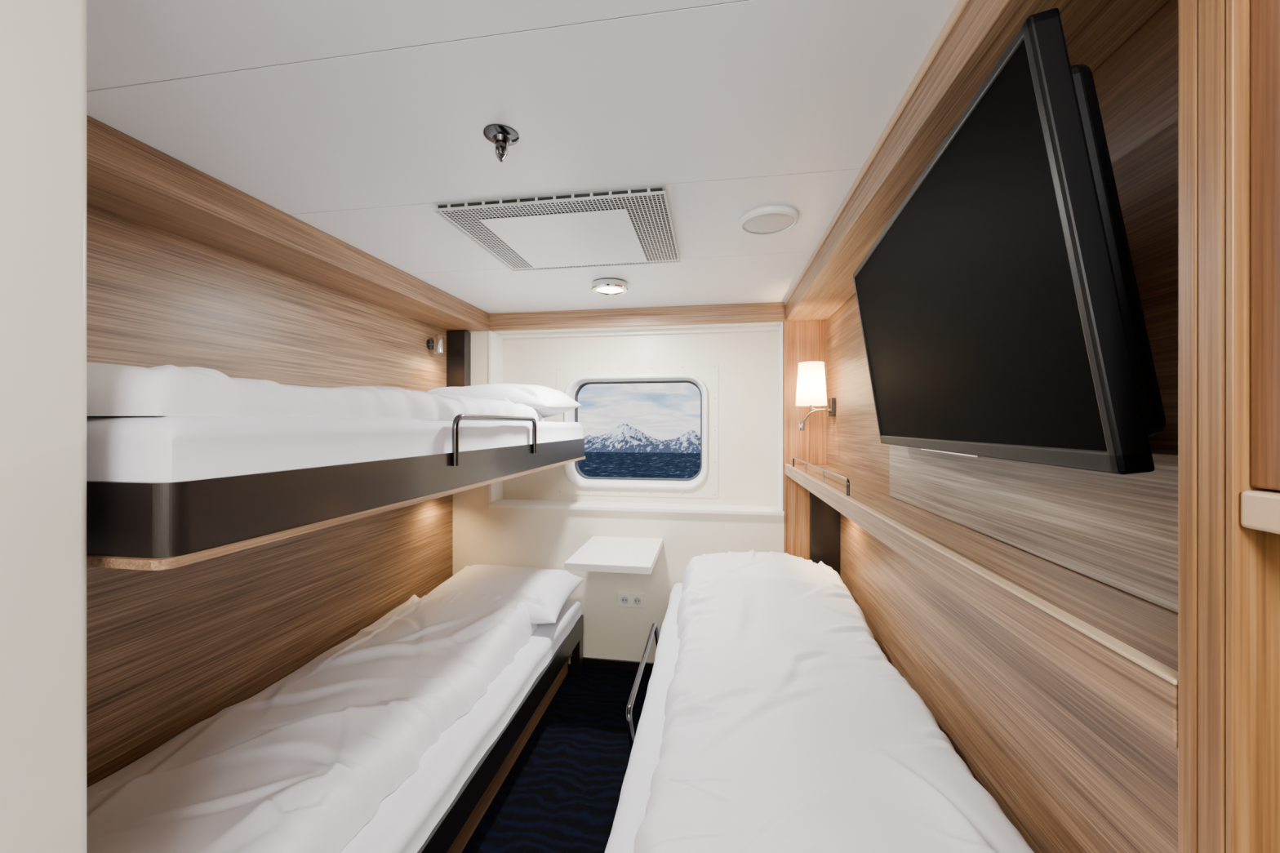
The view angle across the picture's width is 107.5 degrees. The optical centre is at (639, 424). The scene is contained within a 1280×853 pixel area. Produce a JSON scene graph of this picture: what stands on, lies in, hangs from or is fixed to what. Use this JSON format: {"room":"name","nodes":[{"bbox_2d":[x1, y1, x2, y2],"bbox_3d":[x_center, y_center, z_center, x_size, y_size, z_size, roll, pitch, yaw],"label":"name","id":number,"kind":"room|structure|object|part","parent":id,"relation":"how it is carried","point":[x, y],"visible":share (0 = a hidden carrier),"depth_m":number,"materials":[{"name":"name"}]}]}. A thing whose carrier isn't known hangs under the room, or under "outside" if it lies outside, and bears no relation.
{"room":"ship interior","nodes":[
{"label":"ship interior","id":0,"kind":"room"},
{"bbox_2d":[0,0,86,852],"bbox_3d":[-1.344,0.375,-0.294,0.937,2.100,2.000,0,0,9],"label":"wall partition","id":1,"kind":"structure","parent":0,"point":[43,42],"depth_m":0.57,"materials":[{"name":"paint"}]},
{"bbox_2d":[86,203,453,787],"bbox_3d":[-1.393,0.375,1.916,0.150,2.100,2.550,0,0,9],"label":"wall","id":2,"kind":"structure","parent":0,"point":[168,651],"depth_m":1.57,"materials":[{"name":"brown wood"}]},
{"bbox_2d":[86,413,585,570],"bbox_3d":[-0.899,0.085,1.772,0.866,0.232,2.154,0,0,9],"label":"bunk bed","id":3,"kind":"object","parent":2,"relation":"attached to","point":[173,491],"visible":0.94,"depth_m":0.80,"materials":[{"name":"white fabric"}]},
{"bbox_2d":[86,362,544,422],"bbox_3d":[-0.964,-0.064,1.496,0.798,0.104,1.560,0,0,9],"label":"duvet","id":4,"kind":"object","parent":3,"relation":"on","point":[112,389],"visible":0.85,"depth_m":0.82,"materials":[{"name":"white fabric"}]},
{"bbox_3d":[-0.909,0.044,1.781,0.840,0.118,2.135,0,0,9],"label":"mattress","id":5,"kind":"part","parent":3,"relation":"part of","materials":[{"name":"white fabric"}]},
{"bbox_3d":[-0.488,0.044,1.662,0.019,0.151,0.624,0,0,9],"label":"guard rail","id":6,"kind":"part","parent":3,"relation":"part of","materials":[{"name":"silver metal"}]},
{"bbox_2d":[425,383,581,417],"bbox_3d":[-0.741,-0.119,2.486,0.730,0.192,0.559,0,0,9],"label":"pillow","id":7,"kind":"object","parent":3,"relation":"on","point":[548,402],"visible":0.41,"depth_m":2.29,"materials":[{"name":"white fabric"}]},
{"bbox_2d":[426,334,443,353],"bbox_3d":[-1.157,-0.456,2.663,0.082,0.101,0.060,0,0,9],"label":"light","id":8,"kind":"object","parent":2,"relation":"attached to","point":[437,344],"visible":1,"depth_m":2.64,"materials":[{"name":"silver metal"}]},
{"bbox_2d":[86,0,958,313],"bbox_3d":[-0.323,-0.705,0.836,2.700,0.060,4.650,0,0,9],"label":"ceiling","id":9,"kind":"structure","parent":0,"point":[354,121],"depth_m":1.01,"materials":[{"name":"paint"}]},
{"bbox_2d":[86,115,489,331],"bbox_3d":[-1.216,-0.623,1.756,0.250,0.104,2.290,0,0,9],"label":"valance","id":10,"kind":"object","parent":9,"relation":"attached to","point":[126,176],"visible":0.84,"depth_m":1.41,"materials":[{"name":"brown wood"}]},
{"bbox_2d":[483,124,519,162],"bbox_3d":[-0.323,-0.643,1.094,0.080,0.064,0.080,0,0,9],"label":"sprinkler","id":11,"kind":"object","parent":9,"relation":"attached to","point":[503,136],"visible":1,"depth_m":1.08,"materials":[{"name":"silver metal"}]},
{"bbox_3d":[-0.323,-0.634,1.094,0.033,0.042,0.005,0,0,9],"label":"frame arm","id":12,"kind":"part","parent":11,"relation":"part of","materials":[{"name":"silver metal"}]},
{"bbox_2d":[433,187,680,271],"bbox_3d":[-0.236,-0.665,1.670,0.718,0.022,0.575,0,0,9],"label":"ceiling vent","id":13,"kind":"object","parent":9,"relation":"in","point":[630,227],"visible":1,"depth_m":1.58,"materials":[{"name":"grey plastic"}]},
{"bbox_3d":[-0.240,-0.655,1.697,0.476,0.002,0.467,0,0,9],"label":"plate","id":14,"kind":"part","parent":13,"relation":"part of","materials":[{"name":"paint"}]},
{"bbox_2d":[591,278,628,295],"bbox_3d":[-0.144,-0.656,2.243,0.176,0.037,0.176,0,0,9],"label":"ceiling lamp","id":15,"kind":"object","parent":9,"relation":"attached to","point":[605,286],"depth_m":2.20,"materials":[{"name":"white plastic"}]},
{"bbox_2d":[737,205,799,235],"bbox_3d":[0.421,-0.663,1.541,0.194,0.023,0.194,0,0,9],"label":"speaker","id":16,"kind":"object","parent":9,"relation":"attached to","point":[769,220],"visible":1,"depth_m":1.51,"materials":[{"name":"grey plastic"}]},
{"bbox_2d":[786,0,1168,320],"bbox_3d":[0.593,-0.623,0.559,0.217,0.104,4.090,0,0,9],"label":"valance","id":17,"kind":"object","parent":9,"relation":"attached to","point":[1093,29],"visible":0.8,"depth_m":0.86,"materials":[{"name":"brown wood"}]},
{"bbox_2d":[461,663,652,852],"bbox_3d":[-0.323,1.455,0.836,2.600,0.060,4.550,0,0,9],"label":"floor","id":18,"kind":"structure","parent":0,"point":[561,793],"depth_m":1.90,"materials":[{"name":"blue carpet"}]},
{"bbox_2d":[339,600,582,852],"bbox_3d":[-0.909,1.220,1.764,0.848,0.410,2.119,0,0,9],"label":"bed","id":19,"kind":"object","parent":18,"relation":"on","point":[437,808],"visible":0.23,"depth_m":1.57,"materials":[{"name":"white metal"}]},
{"bbox_2d":[86,590,537,852],"bbox_3d":[-0.989,0.924,1.571,0.735,0.192,1.694,0,0,9],"label":"duvet","id":20,"kind":"object","parent":19,"relation":"on","point":[301,764],"visible":0.95,"depth_m":1.31,"materials":[{"name":"white fabric"}]},
{"bbox_3d":[-0.909,1.163,1.764,0.848,0.105,2.119,0,0,9],"label":"rail","id":21,"kind":"part","parent":19,"relation":"part of","materials":[{"name":"brown metal"}]},
{"bbox_2d":[426,564,583,623],"bbox_3d":[-0.750,0.906,2.554,0.780,0.210,0.498,0,0,9],"label":"pillow","id":22,"kind":"object","parent":19,"relation":"on","point":[544,593],"visible":0.76,"depth_m":2.44,"materials":[{"name":"white fabric"}]},
{"bbox_3d":[-0.359,1.317,2.707,0.044,0.215,0.075,0,0,9],"label":"leg","id":23,"kind":"part","parent":19,"relation":"part of","materials":[{"name":"brown metal"}]},
{"bbox_2d":[604,582,682,852],"bbox_3d":[0.444,1.150,1.530,0.942,0.549,2.160,0,0,9],"label":"bed","id":24,"kind":"object","parent":18,"relation":"on","point":[645,746],"visible":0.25,"depth_m":1.37,"materials":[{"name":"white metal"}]},
{"bbox_3d":[0.023,0.939,1.768,0.037,0.126,0.679,0,0,9],"label":"grab rail","id":25,"kind":"part","parent":24,"relation":"part of","materials":[{"name":"silver metal"}]},
{"bbox_2d":[633,550,1034,852],"bbox_3d":[0.476,0.769,1.505,0.802,0.232,2.014,0,0,9],"label":"duvet","id":26,"kind":"object","parent":24,"relation":"on","point":[788,727],"visible":1,"depth_m":1.18,"materials":[{"name":"white fabric"}]},
{"bbox_2d":[1177,0,1279,852],"bbox_3d":[0.507,0.375,-0.014,0.235,2.100,0.792,0,0,9],"label":"wardrobe","id":27,"kind":"object","parent":18,"relation":"on","point":[1228,51],"visible":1,"depth_m":0.36,"materials":[{"name":"brown wood"}]},
{"bbox_3d":[0.508,0.375,0.379,0.115,2.100,0.016,0,0,9],"label":"post","id":28,"kind":"part","parent":27,"relation":"part of","materials":[{"name":"brown wood"}]},
{"bbox_3d":[0.505,0.375,0.360,0.115,2.100,0.020,0,0,9],"label":"post","id":29,"kind":"part","parent":27,"relation":"part of","materials":[{"name":"brown wood"}]},
{"bbox_3d":[0.503,0.375,0.347,0.115,2.100,0.005,0,0,9],"label":"post","id":30,"kind":"part","parent":27,"relation":"part of","materials":[{"name":"brown wood"}]},
{"bbox_3d":[0.409,-0.262,-0.005,0.020,0.617,0.718,0,0,9],"label":"door panel","id":31,"kind":"part","parent":27,"relation":"part of","materials":[{"name":"brown wood"}]},
{"bbox_2d":[453,305,826,663],"bbox_3d":[0.000,0.375,2.880,2.600,2.100,0.310,0,0,9],"label":"wall","id":32,"kind":"structure","parent":0,"point":[483,535],"depth_m":2.74,"materials":[{"name":"white paint"}]},
{"bbox_2d":[446,330,471,386],"bbox_3d":[-1.105,-0.292,2.863,0.122,0.545,0.070,0,0,9],"label":"bracket","id":33,"kind":"object","parent":32,"relation":"attached to","point":[458,342],"visible":0.56,"depth_m":2.83,"materials":[{"name":"brown metal"}]},
{"bbox_2d":[570,656,653,671],"bbox_3d":[-0.094,1.400,2.732,0.640,0.050,0.012,0,0,9],"label":"baseboard","id":34,"kind":"structure","parent":32,"relation":"attached to","point":[587,661],"depth_m":2.73,"materials":[{"name":"brown metal"}]},
{"bbox_2d":[564,536,662,574],"bbox_3d":[-0.114,0.694,2.468,0.416,0.073,0.539,0,0,9],"label":"table","id":35,"kind":"object","parent":32,"relation":"attached to","point":[598,553],"visible":1,"depth_m":2.34,"materials":[{"name":"white laminate"}]},
{"bbox_2d":[617,591,644,608],"bbox_3d":[-0.052,1.020,2.724,0.160,0.084,0.014,0,0,9],"label":"power socket","id":36,"kind":"object","parent":32,"relation":"attached to","point":[636,600],"visible":1,"depth_m":2.72,"materials":[{"name":"plastic"}]},
{"bbox_2d":[488,321,783,511],"bbox_3d":[-0.053,-0.045,2.804,1.739,1.051,0.158,0,0,9],"label":"trim","id":37,"kind":"structure","parent":32,"relation":"attached to","point":[495,340],"depth_m":2.84,"materials":[{"name":"white paint"}]},
{"bbox_2d":[488,499,784,515],"bbox_3d":[-0.049,0.491,2.799,1.733,0.023,0.177,0,0,9],"label":"window sill","id":38,"kind":"structure","parent":32,"relation":"attached to","point":[519,504],"depth_m":2.75,"materials":[{"name":"white laminate"}]},
{"bbox_2d":[489,302,784,331],"bbox_3d":[-0.059,-0.623,2.737,1.733,0.104,0.032,0,0,9],"label":"trim","id":39,"kind":"structure","parent":32,"relation":"attached to","point":[754,313],"depth_m":2.71,"materials":[{"name":"brown wood"}]},
{"bbox_2d":[809,491,839,575],"bbox_3d":[1.006,0.700,2.554,0.152,0.850,0.040,0,0,9],"label":"headboard panel","id":40,"kind":"object","parent":32,"relation":"attached to","point":[824,520],"visible":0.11,"depth_m":2.54,"materials":[{"name":"brown metal"}]},
{"bbox_2d":[784,0,969,305],"bbox_3d":[0.482,-0.665,0.571,0.008,0.020,4.078,0,0,9],"label":"trim","id":41,"kind":"structure","parent":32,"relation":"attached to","point":[961,5],"depth_m":0.99,"materials":[{"name":"beige"}]},
{"bbox_2d":[502,330,777,506],"bbox_3d":[-0.022,-0.040,2.970,1.750,1.120,0.180,0,0,9],"label":"wall","id":42,"kind":"structure","parent":0,"point":[747,362],"depth_m":2.80,"materials":[{"name":"white paint"}]},
{"bbox_2d":[564,373,707,489],"bbox_3d":[-0.030,0.043,2.899,0.888,0.694,0.086,0,0,9],"label":"rim","id":43,"kind":"object","parent":42,"relation":"attached to","point":[572,475],"visible":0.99,"depth_m":2.88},
{"bbox_2d":[574,380,702,480],"bbox_3d":[-0.016,0.039,2.957,0.808,0.618,0.043,0,0,9],"label":"gasket","id":44,"kind":"object","parent":43,"relation":"attached to","point":[584,384],"visible":1,"depth_m":2.94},
{"bbox_2d":[556,363,718,497],"bbox_3d":[-0.029,0.037,2.878,1.005,0.805,0.004,0,0,9],"label":"window frame","id":45,"kind":"structure","parent":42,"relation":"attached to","point":[707,373],"depth_m":2.85,"materials":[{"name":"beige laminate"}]},
{"bbox_2d":[559,365,715,495],"bbox_3d":[-0.030,0.037,2.876,0.976,0.775,0.005,0,0,9],"label":"screws","id":46,"kind":"object","parent":45,"relation":"attached to","point":[714,366],"visible":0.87,"depth_m":2.83,"materials":[{"name":"grey plastic"}]},
{"bbox_2d":[782,464,809,559],"bbox_3d":[0.888,0.823,2.738,0.137,1.205,0.314,0,0,9],"label":"wall","id":47,"kind":"structure","parent":0,"point":[796,497],"depth_m":2.58,"materials":[{"name":"brown wood"}]},
{"bbox_2d":[826,293,889,487],"bbox_3d":[1.070,-0.228,2.104,0.243,0.895,1.410,0,0,9],"label":"wall","id":48,"kind":"structure","parent":0,"point":[855,446],"depth_m":2.10,"materials":[{"name":"brown wood"}]},
{"bbox_2d":[795,361,835,431],"bbox_3d":[0.891,-0.143,2.379,0.197,0.346,0.214,0,0,9],"label":"wall lamp","id":49,"kind":"object","parent":48,"relation":"attached to","point":[811,384],"visible":1,"depth_m":2.35,"materials":[{"name":"beige fabric"}]},
{"bbox_3d":[0.880,-0.206,2.412,0.152,0.219,0.152,0,0,9],"label":"lamp shade","id":50,"kind":"part","parent":49,"relation":"part of","materials":[{"name":"beige fabric"}]},
{"bbox_3d":[0.890,-0.042,2.341,0.202,0.070,0.023,0,0,-27],"label":"flex arm","id":51,"kind":"part","parent":49,"relation":"part of","materials":[{"name":"silver metal"}]},
{"bbox_3d":[0.926,-0.120,2.410,0.104,0.102,0.022,0,0,9],"label":"arm","id":52,"kind":"part","parent":49,"relation":"part of","materials":[{"name":"silver metal"}]},
{"bbox_3d":[0.984,-0.087,2.406,0.022,0.095,0.060,0,0,9],"label":"wall plate","id":53,"kind":"part","parent":49,"relation":"part of","materials":[{"name":"silver metal"}]},
{"bbox_2d":[840,512,1177,852],"bbox_3d":[1.016,0.823,1.555,0.180,1.205,2.510,0,0,9],"label":"wall","id":54,"kind":"structure","parent":0,"point":[1070,770],"depth_m":1.04,"materials":[{"name":"brown wood"}]},
{"bbox_2d":[784,456,1177,748],"bbox_3d":[0.766,0.219,1.472,0.286,0.111,2.224,0,0,9],"label":"wall shelf","id":55,"kind":"object","parent":54,"relation":"attached to","point":[1122,646],"visible":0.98,"depth_m":0.61,"materials":[{"name":"brown wood"}]},
{"bbox_3d":[0.707,0.190,1.908,0.009,0.052,0.999,0,0,9],"label":"gallery rail","id":56,"kind":"part","parent":55,"relation":"part of","materials":[{"name":"silver metal"}]},
{"bbox_2d":[1092,0,1177,450],"bbox_3d":[0.876,-0.228,0.874,0.243,0.895,1.080,0,0,9],"label":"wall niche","id":57,"kind":"object","parent":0,"point":[1136,86],"visible":0.11,"depth_m":0.66,"materials":[{"name":"brown wood"}]},
{"bbox_2d":[853,8,1165,475],"bbox_3d":[0.629,-0.196,0.908,0.223,0.505,0.914,0,0,13],"label":"television","id":58,"kind":"object","parent":57,"relation":"attached to","point":[1000,308],"visible":1,"depth_m":0.59,"materials":[{"name":"black plastic"}]},
{"bbox_2d":[889,444,1177,613],"bbox_3d":[0.718,0.127,0.900,0.077,0.184,1.078,0,0,9],"label":"panel","id":59,"kind":"object","parent":57,"relation":"attached to","point":[1119,531],"visible":0.56,"depth_m":0.71,"materials":[{"name":"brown wood"}]},
{"label":"outside","id":60,"kind":"structure","parent":0,"visible":0},
{"bbox_2d":[582,423,700,453],"bbox_3d":[8.809,5.863,247.666,340.000,12.873,96.000,0,0,9],"label":"mountain range","id":61,"kind":"object","parent":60,"point":[625,437],"visible":0.21,"depth_m":217.52,"materials":[{"name":"white snow"}]},
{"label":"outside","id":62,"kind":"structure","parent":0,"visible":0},
{"bbox_2d":[577,452,700,478],"bbox_3d":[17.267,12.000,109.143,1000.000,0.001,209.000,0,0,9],"label":"sea","id":63,"kind":"structure","parent":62,"point":[606,464],"depth_m":142.24,"materials":[{"name":"liquid"}]}
]}

